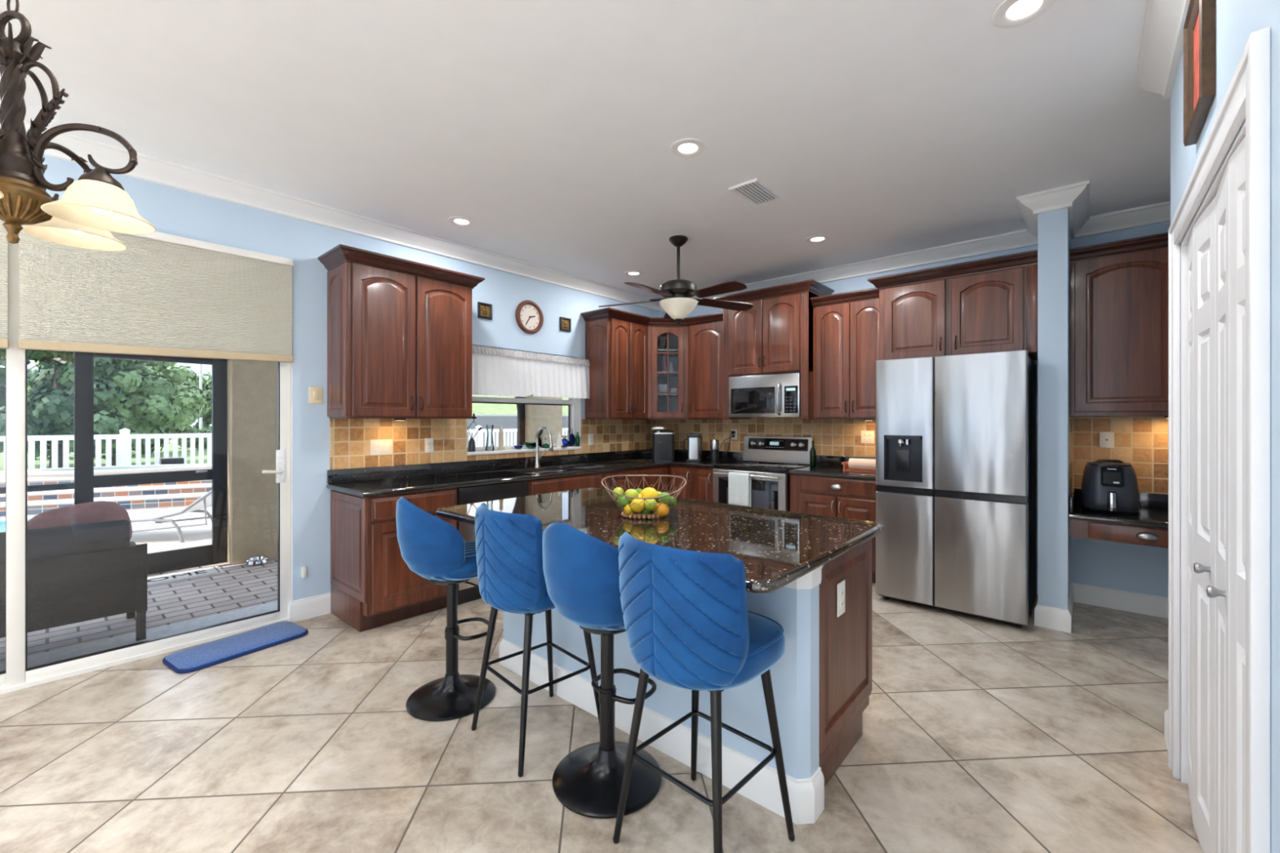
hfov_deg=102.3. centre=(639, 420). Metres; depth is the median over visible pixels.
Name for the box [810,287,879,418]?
upper cabinet
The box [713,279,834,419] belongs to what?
upper cabinet
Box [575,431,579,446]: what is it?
bottle
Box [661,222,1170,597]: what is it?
wall
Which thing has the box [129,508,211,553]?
ground
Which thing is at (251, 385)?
exterior wall
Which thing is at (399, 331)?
upper cabinet
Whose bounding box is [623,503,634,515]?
lemon
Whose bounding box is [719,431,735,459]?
power cord
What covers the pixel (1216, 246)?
door
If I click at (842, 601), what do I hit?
receptacle
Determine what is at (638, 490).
lime
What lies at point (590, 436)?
wall socket
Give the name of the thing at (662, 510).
orange
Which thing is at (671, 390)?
cup
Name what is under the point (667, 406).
upper cabinet
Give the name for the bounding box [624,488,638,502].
lemon
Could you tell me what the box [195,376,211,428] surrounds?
pine tree
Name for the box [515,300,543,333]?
wall clock
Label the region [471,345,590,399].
valance
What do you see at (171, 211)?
wall
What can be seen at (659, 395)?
shelf
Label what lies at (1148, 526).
desk
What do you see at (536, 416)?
patio column
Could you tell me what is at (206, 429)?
shrub
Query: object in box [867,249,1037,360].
upper cabinet
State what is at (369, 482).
countertop
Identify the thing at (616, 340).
upper cabinet
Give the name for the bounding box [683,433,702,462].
electric kettle
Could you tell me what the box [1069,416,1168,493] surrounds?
backsplash
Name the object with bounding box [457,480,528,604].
dishwasher
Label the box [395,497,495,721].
bar stool
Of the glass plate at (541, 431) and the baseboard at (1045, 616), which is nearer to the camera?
the baseboard at (1045, 616)
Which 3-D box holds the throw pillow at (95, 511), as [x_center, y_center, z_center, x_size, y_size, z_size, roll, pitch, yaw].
[-3.563,0.715,3.279,0.188,0.380,0.477,0,0,41]
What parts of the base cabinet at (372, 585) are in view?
panel, drawer, door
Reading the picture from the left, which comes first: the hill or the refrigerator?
the hill
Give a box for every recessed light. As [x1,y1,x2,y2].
[448,216,475,226]
[624,270,643,276]
[670,138,705,157]
[805,235,830,243]
[991,0,1056,28]
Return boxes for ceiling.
[0,0,1170,298]
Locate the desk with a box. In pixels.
[1068,488,1168,548]
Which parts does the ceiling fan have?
blade, blade, blade, lamp shade, blade, blade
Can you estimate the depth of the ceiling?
2.49 m
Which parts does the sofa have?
leg, arm, leg, corner post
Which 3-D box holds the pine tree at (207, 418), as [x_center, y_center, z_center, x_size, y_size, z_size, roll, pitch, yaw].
[-44.673,-1.739,51.996,4.154,6.595,4.641,0,0,10]
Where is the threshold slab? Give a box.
[0,600,277,671]
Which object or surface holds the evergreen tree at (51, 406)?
on the ground at (171, 446)
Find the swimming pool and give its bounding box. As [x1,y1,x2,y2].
[0,463,211,520]
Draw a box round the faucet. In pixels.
[533,426,553,467]
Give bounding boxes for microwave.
[728,373,800,417]
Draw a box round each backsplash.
[329,418,661,469]
[661,417,875,457]
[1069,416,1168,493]
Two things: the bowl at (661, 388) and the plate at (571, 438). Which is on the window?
the plate at (571, 438)
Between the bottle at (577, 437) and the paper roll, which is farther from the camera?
the bottle at (577, 437)
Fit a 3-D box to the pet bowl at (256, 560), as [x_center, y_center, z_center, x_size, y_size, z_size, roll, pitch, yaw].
[-3.711,1.358,4.998,0.194,0.052,0.194,0,0,41]
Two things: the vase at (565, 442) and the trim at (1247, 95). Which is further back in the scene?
the vase at (565, 442)
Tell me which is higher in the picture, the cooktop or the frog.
the frog
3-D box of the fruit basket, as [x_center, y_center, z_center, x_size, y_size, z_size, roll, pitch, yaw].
[0.019,0.355,2.400,0.397,0.179,0.276,0,0,3]
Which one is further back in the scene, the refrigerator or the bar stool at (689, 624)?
the refrigerator
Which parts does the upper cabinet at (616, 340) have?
panel, crown moulding, door, door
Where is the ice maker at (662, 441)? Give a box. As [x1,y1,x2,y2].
[651,430,675,461]
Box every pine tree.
[27,360,52,403]
[178,366,209,425]
[193,371,211,425]
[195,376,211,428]
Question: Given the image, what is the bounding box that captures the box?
[159,457,184,464]
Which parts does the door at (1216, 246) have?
knob, knob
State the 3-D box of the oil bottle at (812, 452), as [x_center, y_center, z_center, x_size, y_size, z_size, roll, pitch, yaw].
[1.617,0.317,4.823,0.056,0.255,0.056,0,0,41]
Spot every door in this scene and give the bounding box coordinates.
[0,233,292,694]
[0,351,226,573]
[1187,136,1245,852]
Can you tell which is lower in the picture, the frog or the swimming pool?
the swimming pool
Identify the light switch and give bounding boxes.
[369,439,392,455]
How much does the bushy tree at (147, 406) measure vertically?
4.653 m
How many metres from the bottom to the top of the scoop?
0.038 m
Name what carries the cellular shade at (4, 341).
attached to the wall at (171, 211)
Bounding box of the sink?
[525,470,567,473]
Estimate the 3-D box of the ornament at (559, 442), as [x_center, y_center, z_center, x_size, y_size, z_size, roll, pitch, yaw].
[-0.819,0.197,5.245,0.012,0.148,0.089,0,0,41]
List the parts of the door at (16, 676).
sash, handle, lock plate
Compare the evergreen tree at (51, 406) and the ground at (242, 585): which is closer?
the ground at (242, 585)
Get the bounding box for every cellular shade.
[0,220,8,348]
[17,224,293,362]
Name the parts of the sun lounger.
rail, rail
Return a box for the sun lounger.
[128,489,211,542]
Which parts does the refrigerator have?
spout, door, door, door, door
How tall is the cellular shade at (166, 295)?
0.717 m
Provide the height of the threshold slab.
0.014 m
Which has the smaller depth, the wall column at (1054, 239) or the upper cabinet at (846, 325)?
the wall column at (1054, 239)
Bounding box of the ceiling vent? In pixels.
[728,178,782,207]
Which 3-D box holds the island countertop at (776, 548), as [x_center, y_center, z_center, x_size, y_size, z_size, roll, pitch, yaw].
[0.010,0.463,2.430,1.865,0.036,1.120,0,0,41]
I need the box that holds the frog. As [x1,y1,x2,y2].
[542,443,549,448]
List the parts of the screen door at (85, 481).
panel, door frame, rail, kick plate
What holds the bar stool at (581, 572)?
on the floor
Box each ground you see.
[0,438,207,471]
[0,557,277,662]
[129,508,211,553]
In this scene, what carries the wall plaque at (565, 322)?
attached to the wall at (171, 211)
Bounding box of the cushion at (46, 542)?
[0,520,129,563]
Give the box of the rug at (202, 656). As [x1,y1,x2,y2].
[162,621,308,673]
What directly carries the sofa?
on the ground at (242, 585)
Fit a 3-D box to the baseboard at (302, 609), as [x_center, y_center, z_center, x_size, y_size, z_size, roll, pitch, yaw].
[-2.285,1.285,3.562,0.067,0.140,0.248,0,0,41]
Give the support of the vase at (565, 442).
on the window
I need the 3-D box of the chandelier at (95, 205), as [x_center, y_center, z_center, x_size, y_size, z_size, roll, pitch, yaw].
[-1.478,-0.946,1.215,0.442,1.057,0.442,0,0,33]
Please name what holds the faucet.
on the countertop at (369, 482)
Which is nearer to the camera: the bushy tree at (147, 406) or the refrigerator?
the refrigerator
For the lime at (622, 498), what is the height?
0.057 m
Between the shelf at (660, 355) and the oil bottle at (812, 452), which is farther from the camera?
the shelf at (660, 355)
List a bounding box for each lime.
[613,487,623,498]
[617,496,631,508]
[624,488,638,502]
[635,488,642,493]
[640,508,653,516]
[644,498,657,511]
[657,492,671,505]
[667,496,676,506]
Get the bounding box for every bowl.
[244,555,269,565]
[524,442,535,448]
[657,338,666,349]
[657,384,666,394]
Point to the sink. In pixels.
(552, 470)
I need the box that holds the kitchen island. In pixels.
[498,538,871,824]
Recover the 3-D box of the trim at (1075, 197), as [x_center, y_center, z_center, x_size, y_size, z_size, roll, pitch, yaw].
[-0.968,-1.419,1.207,5.045,0.111,9.550,0,0,41]
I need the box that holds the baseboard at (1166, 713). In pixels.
[1164,709,1168,751]
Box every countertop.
[326,448,742,497]
[435,487,884,593]
[788,454,875,479]
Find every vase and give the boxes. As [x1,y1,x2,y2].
[484,425,494,450]
[561,438,568,446]
[661,354,666,371]
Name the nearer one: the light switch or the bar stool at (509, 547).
the bar stool at (509, 547)
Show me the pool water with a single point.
(2, 523)
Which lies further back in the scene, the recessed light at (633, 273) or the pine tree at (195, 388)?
the pine tree at (195, 388)
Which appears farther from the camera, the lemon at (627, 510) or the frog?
the frog
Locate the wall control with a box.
[308,386,322,404]
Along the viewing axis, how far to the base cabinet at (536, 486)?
4.45 m
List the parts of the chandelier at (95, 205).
lamp shade, arm, chain, post, arm, lamp shade, bulb, arm, lamp shade, bulb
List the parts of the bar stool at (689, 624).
leg, backrest, leg, seat frame, leg, seat, leg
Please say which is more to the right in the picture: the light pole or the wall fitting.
the wall fitting
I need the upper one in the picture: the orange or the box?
the box
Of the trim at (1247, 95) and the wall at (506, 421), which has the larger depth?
the wall at (506, 421)
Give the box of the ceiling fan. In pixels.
[598,235,753,325]
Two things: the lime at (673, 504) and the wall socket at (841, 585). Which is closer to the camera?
the wall socket at (841, 585)
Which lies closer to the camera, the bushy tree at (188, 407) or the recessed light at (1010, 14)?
the recessed light at (1010, 14)
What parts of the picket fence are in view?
post, rail, post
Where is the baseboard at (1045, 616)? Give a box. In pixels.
[1034,582,1168,633]
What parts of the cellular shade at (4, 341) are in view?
rail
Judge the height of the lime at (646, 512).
0.059 m
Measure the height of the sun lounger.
0.638 m
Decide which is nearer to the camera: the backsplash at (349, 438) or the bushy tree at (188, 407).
the backsplash at (349, 438)
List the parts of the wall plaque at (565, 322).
panel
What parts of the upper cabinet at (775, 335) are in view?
door, crown moulding, door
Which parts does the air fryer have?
lid, control panel, handle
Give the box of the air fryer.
[1080,459,1139,514]
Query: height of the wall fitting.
0.075 m
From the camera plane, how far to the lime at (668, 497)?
2.35 m
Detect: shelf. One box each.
[657,349,677,357]
[657,371,677,377]
[657,394,677,397]
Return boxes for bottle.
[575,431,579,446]
[809,440,816,468]
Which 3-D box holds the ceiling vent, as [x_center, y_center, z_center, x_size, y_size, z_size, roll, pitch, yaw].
[0.753,-1.467,3.337,0.200,0.014,0.360,0,0,41]
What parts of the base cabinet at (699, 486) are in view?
door, door, door, door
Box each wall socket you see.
[424,438,433,453]
[588,433,593,444]
[731,429,737,439]
[836,579,844,617]
[861,431,874,443]
[1099,431,1114,448]
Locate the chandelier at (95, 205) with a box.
[0,0,155,251]
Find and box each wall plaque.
[477,302,492,319]
[560,316,570,332]
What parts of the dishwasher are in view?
door, control panel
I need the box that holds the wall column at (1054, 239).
[1037,208,1071,609]
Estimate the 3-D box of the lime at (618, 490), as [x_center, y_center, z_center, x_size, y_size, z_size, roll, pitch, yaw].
[-0.101,0.337,2.400,0.053,0.052,0.056,0,0,41]
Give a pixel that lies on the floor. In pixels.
(980, 735)
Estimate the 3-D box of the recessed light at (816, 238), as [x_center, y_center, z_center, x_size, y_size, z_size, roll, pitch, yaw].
[1.439,-1.469,4.176,0.190,0.010,0.190,0,0,41]
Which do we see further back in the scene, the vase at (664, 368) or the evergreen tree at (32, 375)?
the evergreen tree at (32, 375)
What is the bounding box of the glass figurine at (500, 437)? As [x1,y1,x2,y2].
[497,426,504,450]
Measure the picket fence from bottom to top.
1.410 m
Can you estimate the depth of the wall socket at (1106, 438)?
3.73 m
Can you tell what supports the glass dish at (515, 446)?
on the window
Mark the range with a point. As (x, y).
(769, 460)
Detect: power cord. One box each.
[706,435,734,458]
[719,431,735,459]
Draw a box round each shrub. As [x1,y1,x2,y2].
[172,425,207,449]
[196,426,211,448]
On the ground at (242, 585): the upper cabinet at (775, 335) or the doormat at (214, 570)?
the doormat at (214, 570)
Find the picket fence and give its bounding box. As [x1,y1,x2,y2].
[0,425,568,471]
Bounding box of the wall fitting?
[301,566,306,577]
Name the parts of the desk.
drawer, handle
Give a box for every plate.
[535,429,551,447]
[568,433,574,446]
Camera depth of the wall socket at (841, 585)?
1.94 m
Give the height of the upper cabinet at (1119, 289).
1.160 m
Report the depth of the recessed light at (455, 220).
3.80 m
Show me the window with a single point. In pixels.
(574, 405)
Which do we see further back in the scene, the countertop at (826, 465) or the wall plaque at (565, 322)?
the wall plaque at (565, 322)
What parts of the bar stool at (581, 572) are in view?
backrest, seat plate, post, seat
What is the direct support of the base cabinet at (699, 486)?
on the floor
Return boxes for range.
[712,435,813,511]
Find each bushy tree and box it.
[52,355,178,465]
[136,360,209,453]
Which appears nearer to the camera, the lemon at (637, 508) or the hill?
the lemon at (637, 508)
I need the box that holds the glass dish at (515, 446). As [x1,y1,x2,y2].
[513,445,523,448]
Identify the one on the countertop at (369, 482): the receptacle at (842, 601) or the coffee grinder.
the coffee grinder
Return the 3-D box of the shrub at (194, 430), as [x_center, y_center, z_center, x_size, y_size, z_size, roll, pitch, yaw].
[-23.591,0.880,27.023,1.393,1.311,1.434,0,0,41]
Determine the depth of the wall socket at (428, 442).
4.18 m
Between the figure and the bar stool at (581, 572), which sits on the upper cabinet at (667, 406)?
the figure
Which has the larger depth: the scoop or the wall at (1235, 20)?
the scoop
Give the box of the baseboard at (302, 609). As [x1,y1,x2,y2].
[288,592,330,622]
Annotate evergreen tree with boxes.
[0,348,133,468]
[27,354,171,460]
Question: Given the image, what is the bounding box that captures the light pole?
[199,364,202,429]
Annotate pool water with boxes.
[0,519,30,532]
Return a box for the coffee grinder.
[710,439,719,461]
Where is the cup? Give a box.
[669,388,677,394]
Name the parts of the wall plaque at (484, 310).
panel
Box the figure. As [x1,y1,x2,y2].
[668,361,673,371]
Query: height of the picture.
0.390 m
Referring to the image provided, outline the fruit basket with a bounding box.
[601,475,686,519]
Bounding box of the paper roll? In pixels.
[841,457,875,472]
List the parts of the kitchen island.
skirting, panel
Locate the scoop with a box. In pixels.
[651,426,665,430]
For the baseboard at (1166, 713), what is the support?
attached to the wall at (1235, 20)
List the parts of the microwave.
handle, control panel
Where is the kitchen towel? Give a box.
[728,471,751,506]
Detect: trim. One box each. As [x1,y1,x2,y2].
[0,120,1170,311]
[1136,0,1190,99]
[1168,27,1271,852]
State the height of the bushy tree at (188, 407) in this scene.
5.045 m
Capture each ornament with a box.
[466,413,482,451]
[555,432,563,447]
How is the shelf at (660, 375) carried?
attached to the upper cabinet at (667, 406)
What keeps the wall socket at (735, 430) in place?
attached to the backsplash at (832, 437)
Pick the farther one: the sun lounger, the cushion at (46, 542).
the sun lounger
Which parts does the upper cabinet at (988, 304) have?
door, crown moulding, handle, door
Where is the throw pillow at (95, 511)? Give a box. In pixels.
[27,501,132,539]
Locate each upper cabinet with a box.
[317,244,484,418]
[580,307,650,419]
[646,317,688,419]
[686,311,728,419]
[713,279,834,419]
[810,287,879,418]
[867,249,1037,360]
[1069,232,1168,416]
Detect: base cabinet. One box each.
[330,488,457,631]
[524,470,601,495]
[601,465,715,502]
[790,473,875,582]
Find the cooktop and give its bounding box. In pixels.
[712,461,809,471]
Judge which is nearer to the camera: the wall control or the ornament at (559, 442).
the wall control
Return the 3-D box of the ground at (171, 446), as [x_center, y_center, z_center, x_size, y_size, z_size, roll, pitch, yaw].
[-44.818,1.755,65.495,126.400,0.400,220.000,0,0,41]
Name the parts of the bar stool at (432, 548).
backrest, seat plate, post, seat, lever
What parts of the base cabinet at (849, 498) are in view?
door, handle, drawer, door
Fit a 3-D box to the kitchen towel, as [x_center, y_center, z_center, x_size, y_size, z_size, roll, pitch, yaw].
[0.949,0.675,4.906,0.224,0.360,0.057,0,0,41]
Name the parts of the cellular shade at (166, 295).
rail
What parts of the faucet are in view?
spout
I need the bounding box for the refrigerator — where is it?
[875,350,1035,627]
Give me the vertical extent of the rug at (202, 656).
0.024 m
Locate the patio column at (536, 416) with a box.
[524,394,562,444]
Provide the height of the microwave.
0.413 m
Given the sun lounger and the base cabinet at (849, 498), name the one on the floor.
the base cabinet at (849, 498)
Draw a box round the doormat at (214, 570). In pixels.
[147,565,224,586]
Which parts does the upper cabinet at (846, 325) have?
door, crown moulding, door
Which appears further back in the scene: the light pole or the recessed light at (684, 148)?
the light pole
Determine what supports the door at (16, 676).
in the wall at (171, 211)
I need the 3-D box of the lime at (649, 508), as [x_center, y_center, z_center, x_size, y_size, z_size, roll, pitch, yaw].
[0.047,0.380,2.335,0.059,0.058,0.059,0,0,41]
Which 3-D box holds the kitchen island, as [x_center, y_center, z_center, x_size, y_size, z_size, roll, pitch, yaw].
[0.136,0.918,2.568,1.795,0.872,0.776,0,0,41]
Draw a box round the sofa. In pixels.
[0,520,147,640]
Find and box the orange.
[653,502,669,516]
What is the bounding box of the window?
[466,357,581,455]
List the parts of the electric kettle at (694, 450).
handle, tank, lid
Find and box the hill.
[471,395,568,414]
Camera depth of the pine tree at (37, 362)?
44.79 m
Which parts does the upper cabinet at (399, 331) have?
panel, door, crown moulding, handle, door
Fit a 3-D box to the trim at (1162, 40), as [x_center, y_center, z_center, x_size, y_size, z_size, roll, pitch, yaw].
[1.248,-1.419,1.115,0.105,0.111,2.920,0,0,41]
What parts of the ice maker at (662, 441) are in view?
lid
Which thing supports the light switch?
attached to the backsplash at (349, 438)
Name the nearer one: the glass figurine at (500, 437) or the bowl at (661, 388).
the glass figurine at (500, 437)
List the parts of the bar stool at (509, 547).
leg, backrest, leg, seat, leg, leg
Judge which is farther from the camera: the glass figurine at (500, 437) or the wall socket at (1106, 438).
the glass figurine at (500, 437)
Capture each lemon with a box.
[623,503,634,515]
[630,498,644,512]
[640,487,658,500]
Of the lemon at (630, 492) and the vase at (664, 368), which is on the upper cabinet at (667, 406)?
the vase at (664, 368)
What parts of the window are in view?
frame, screen rail, sill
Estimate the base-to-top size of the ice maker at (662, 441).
0.337 m
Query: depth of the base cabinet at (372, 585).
3.38 m
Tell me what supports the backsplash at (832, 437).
attached to the wall at (1136, 568)
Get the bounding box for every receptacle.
[840,588,844,597]
[840,599,844,608]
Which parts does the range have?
handle, glass, oven door, knob, knob, control panel, knob, knob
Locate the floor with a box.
[0,582,1203,852]
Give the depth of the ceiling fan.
4.08 m
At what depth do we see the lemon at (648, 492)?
2.37 m
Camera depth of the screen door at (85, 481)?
4.71 m
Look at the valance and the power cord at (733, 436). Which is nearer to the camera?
the valance
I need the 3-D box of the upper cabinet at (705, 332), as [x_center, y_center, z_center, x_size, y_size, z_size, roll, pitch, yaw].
[0.822,-0.575,5.696,0.513,1.120,0.413,0,0,41]
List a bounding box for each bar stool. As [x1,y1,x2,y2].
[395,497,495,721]
[471,502,599,777]
[542,522,661,818]
[613,531,795,852]
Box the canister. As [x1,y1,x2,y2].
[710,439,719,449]
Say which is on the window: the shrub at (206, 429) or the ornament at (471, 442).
the ornament at (471, 442)
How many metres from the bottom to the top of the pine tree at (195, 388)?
6.802 m
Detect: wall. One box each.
[42,155,661,600]
[226,359,277,564]
[466,414,568,447]
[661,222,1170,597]
[1170,0,1279,852]
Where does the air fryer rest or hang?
on the desk
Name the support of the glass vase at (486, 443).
on the window
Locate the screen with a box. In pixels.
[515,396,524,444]
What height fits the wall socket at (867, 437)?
0.118 m
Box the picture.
[1183,0,1215,146]

